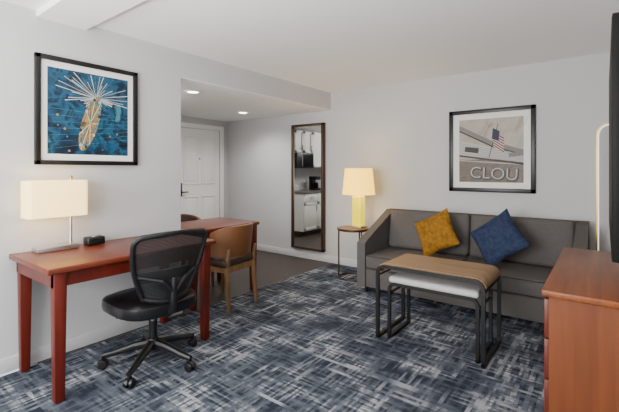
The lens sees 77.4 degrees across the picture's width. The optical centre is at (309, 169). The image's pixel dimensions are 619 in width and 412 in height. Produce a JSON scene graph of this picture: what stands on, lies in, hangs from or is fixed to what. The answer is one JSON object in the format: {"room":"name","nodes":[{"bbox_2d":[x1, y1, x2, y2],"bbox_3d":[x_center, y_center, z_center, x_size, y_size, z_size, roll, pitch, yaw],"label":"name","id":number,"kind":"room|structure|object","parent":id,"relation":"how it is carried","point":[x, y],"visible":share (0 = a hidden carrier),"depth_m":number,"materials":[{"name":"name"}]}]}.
{"room":"hotel room","nodes":[
{"label":"hotel room","id":0,"kind":"room"},
{"bbox_2d":[0,0,180,358],"bbox_3d":[-2.416,0.115,2.207,0.120,2.491,3.772,0,0,37],"label":"wall","id":1,"kind":"structure","parent":0,"point":[124,201],"depth_m":2.98,"materials":[{"name":"grey paint"}]},
{"bbox_2d":[34,52,137,165],"bbox_3d":[-1.703,-0.433,3.010,0.035,0.790,0.746,0,0,37],"label":"picture","id":2,"kind":"object","parent":1,"relation":"attached to","point":[85,113],"visible":1,"depth_m":2.96,"materials":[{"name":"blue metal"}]},
{"bbox_2d":[0,312,180,374],"bbox_3d":[-2.363,1.310,2.167,0.014,0.100,3.772,0,0,37],"label":"baseboard","id":3,"kind":"structure","parent":1,"relation":"attached to","point":[11,363],"depth_m":2.96,"materials":[{"name":"grey paint"}]},
{"bbox_2d":[181,116,227,217],"bbox_3d":[-2.654,0.238,5.617,0.100,2.243,3.700,0,0,37],"label":"wall","id":4,"kind":"structure","parent":0,"point":[184,119],"depth_m":6.99,"materials":[{"name":"grey paint"}]},
{"bbox_2d":[181,127,218,218],"bbox_3d":[-1.863,0.329,6.573,0.105,2.047,0.850,0,0,37],"label":"door","id":5,"kind":"structure","parent":4,"relation":"in","point":[199,147],"depth_m":6.60,"materials":[{"name":"white wood"}]},
{"bbox_2d":[181,122,223,216],"bbox_3d":[-1.853,0.292,6.565,0.020,2.135,1.010,0,0,37],"label":"trim","id":6,"kind":"structure","parent":4,"relation":"attached to","point":[188,125],"depth_m":6.91,"materials":[{"name":"white wood"}]},
{"bbox_2d":[181,51,330,121],"bbox_3d":[-1.397,-1.055,5.393,2.370,0.352,2.528,0,0,37],"label":"soffit","id":7,"kind":"structure","parent":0,"point":[226,90],"depth_m":4.81,"materials":[{"name":"grey paint"}]},
{"bbox_2d":[185,90,200,93],"bbox_3d":[-1.304,-0.874,4.320,0.170,0.010,0.170,0,0,37],"label":"recessed light","id":8,"kind":"object","parent":7,"relation":"attached to","point":[186,91],"visible":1,"depth_m":4.29,"materials":[{"name":"white"}]},
{"bbox_2d":[0,250,544,411],"bbox_3d":[-1.152,1.410,2.832,5.670,0.100,6.300,0,0,37],"label":"floor","id":9,"kind":"structure","parent":0,"point":[308,342],"depth_m":2.74,"materials":[{"name":"blue carpet"}]},
{"bbox_2d":[9,235,215,403],"bbox_3d":[-1.388,0.963,2.865,0.685,0.795,1.195,0,0,37],"label":"writing desk","id":10,"kind":"object","parent":9,"relation":"on","point":[56,270],"visible":0.74,"depth_m":2.50,"materials":[{"name":"brown wood"}]},
{"bbox_2d":[21,175,87,253],"bbox_3d":[-1.792,0.302,2.727,0.170,0.524,0.375,0,0,37],"label":"desk lamp","id":11,"kind":"object","parent":10,"relation":"on","point":[49,198],"visible":1,"depth_m":2.66,"materials":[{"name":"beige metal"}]},
{"bbox_2d":[83,235,104,245],"bbox_3d":[-1.634,0.530,2.936,0.087,0.067,0.130,0,0,37],"label":"alarm clock","id":12,"kind":"object","parent":10,"relation":"on","point":[93,239],"visible":1,"depth_m":2.90,"materials":[{"name":"black plastic"}]},
{"bbox_2d":[97,228,207,387],"bbox_3d":[-1.087,0.874,2.754,0.695,0.971,0.662,0,0,41],"label":"office chair","id":13,"kind":"object","parent":9,"relation":"on","point":[164,266],"visible":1,"depth_m":2.54,"materials":[{"name":"black plastic"}]},
{"bbox_2d":[181,214,213,285],"bbox_3d":[-1.456,0.949,4.537,0.545,0.823,0.500,0,0,37],"label":"dining chair","id":14,"kind":"object","parent":9,"relation":"on","point":[184,217],"visible":0.04,"depth_m":4.75,"materials":[{"name":"brown wood"}]},
{"bbox_2d":[181,217,258,310],"bbox_3d":[-1.112,0.973,4.242,0.680,0.775,0.910,0,0,37],"label":"dining table","id":15,"kind":"object","parent":9,"relation":"on","point":[211,224],"visible":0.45,"depth_m":4.31,"materials":[{"name":"brown wood"}]},
{"bbox_2d":[197,223,257,313],"bbox_3d":[-0.844,0.949,3.947,0.545,0.823,0.500,0,0,31],"label":"dining chair","id":16,"kind":"object","parent":9,"relation":"on","point":[231,252],"visible":0.87,"depth_m":3.73,"materials":[{"name":"brown wood"}]},
{"bbox_2d":[337,225,368,281],"bbox_3d":[0.553,1.043,4.889,0.410,0.634,0.410,0,0,37],"label":"round side table","id":17,"kind":"object","parent":9,"relation":"on","point":[347,228],"visible":0.61,"depth_m":4.86,"materials":[{"name":"brown wood"}]},
{"bbox_2d":[342,167,374,228],"bbox_3d":[0.619,0.343,4.877,0.412,0.765,0.412,0,0,37],"label":"table lamp","id":18,"kind":"object","parent":17,"relation":"on","point":[358,181],"visible":1,"depth_m":4.75,"materials":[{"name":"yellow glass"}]},
{"bbox_2d":[376,254,500,368],"bbox_3d":[1.025,1.057,3.094,0.838,0.606,0.520,0,0,37],"label":"table","id":19,"kind":"object","parent":9,"relation":"on","point":[485,276],"visible":1,"depth_m":3.01,"materials":[{"name":"black metal"}]},
{"bbox_2d":[387,271,492,363],"bbox_3d":[1.034,1.107,3.081,0.700,0.506,0.410,0,0,37],"label":"stool","id":20,"kind":"object","parent":9,"relation":"on","point":[424,283],"visible":0.69,"depth_m":2.97,"materials":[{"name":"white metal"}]},
{"bbox_2d":[357,208,588,322],"bbox_3d":[1.611,0.920,4.018,2.080,0.880,0.859,0,0,37],"label":"sofa","id":21,"kind":"object","parent":9,"relation":"on","point":[524,273],"visible":0.62,"depth_m":3.84,"materials":[{"name":"grey fabric"}]},
{"bbox_2d":[414,208,459,255],"bbox_3d":[1.342,0.670,4.110,0.558,0.536,0.208,0,0,40],"label":"throw pillow","id":22,"kind":"object","parent":21,"relation":"on","point":[436,233],"visible":1,"depth_m":4.05,"materials":[{"name":"fabric"}]},
{"bbox_2d":[470,208,530,265],"bbox_3d":[1.808,0.660,3.716,0.599,0.578,0.259,0,0,40],"label":"throw pillow","id":23,"kind":"object","parent":21,"relation":"on","point":[499,238],"visible":0.99,"depth_m":3.65,"materials":[{"name":"fabric"}]},
{"bbox_2d":[541,247,618,411],"bbox_3d":[1.744,0.980,2.349,0.452,0.760,1.350,0,0,37],"label":"dresser","id":24,"kind":"object","parent":9,"relation":"on","point":[580,292],"visible":1,"depth_m":1.89,"materials":[{"name":"brown wood"}]},
{"bbox_2d":[596,122,608,250],"bbox_3d":[2.751,0.462,3.524,0.240,1.797,0.240,0,0,37],"label":"floor lamp","id":25,"kind":"object","parent":9,"relation":"on","point":[605,124],"visible":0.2,"depth_m":3.58,"materials":[{"name":"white metal"}]},
{"bbox_2d":[1,0,618,92],"bbox_3d":[-0.258,-1.181,2.148,3.620,0.100,6.500,0,0,37],"label":"ceiling","id":26,"kind":"structure","parent":0,"point":[331,46],"depth_m":3.20,"materials":[{"name":"white paint"}]},
{"bbox_2d":[36,0,145,29],"bbox_3d":[-0.484,-1.109,1.837,3.400,0.045,0.330,0,0,37],"label":"ceiling beam","id":27,"kind":"structure","parent":26,"relation":"attached to","point":[82,14],"depth_m":2.65,"materials":[{"name":"white paint"}]},
{"bbox_2d":[228,52,610,259],"bbox_3d":[0.792,0.115,5.374,5.870,2.491,0.100,0,0,37],"label":"wall","id":28,"kind":"structure","parent":0,"point":[399,131],"depth_m":4.79,"materials":[{"name":"grey paint"}]},
{"bbox_2d":[257,244,356,266],"bbox_3d":[0.757,1.310,5.329,5.670,0.100,0.014,0,0,37],"label":"baseboard","id":29,"kind":"structure","parent":28,"relation":"attached to","point":[325,258],"depth_m":5.91,"materials":[{"name":"grey paint"}]},
{"bbox_2d":[291,122,325,251],"bbox_3d":[-0.025,0.255,5.887,0.610,1.910,0.073,0,0,37],"label":"wall mirror","id":30,"kind":"object","parent":28,"relation":"attached to","point":[308,141],"visible":1,"depth_m":5.85,"materials":[{"name":"brown mirror"}]},
{"bbox_2d":[449,104,535,193],"bbox_3d":[2.027,-0.221,4.343,0.896,0.940,0.035,0,0,37],"label":"picture","id":31,"kind":"object","parent":28,"relation":"attached to","point":[491,149],"visible":1,"depth_m":4.32,"materials":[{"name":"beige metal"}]},
{"bbox_3d":[1.140,0.115,1.079,0.100,2.491,6.300,0,0,37],"label":"wall","id":32,"kind":"structure","parent":0,"visible":0},
{"bbox_2d":[609,12,618,262],"bbox_3d":[1.544,-0.115,1.841,0.179,0.890,1.300,0,0,37],"label":"television","id":33,"kind":"object","parent":32,"relation":"attached to","point":[614,46],"visible":1,"depth_m":1.37,"materials":[{"name":"black plastic"}]}
]}

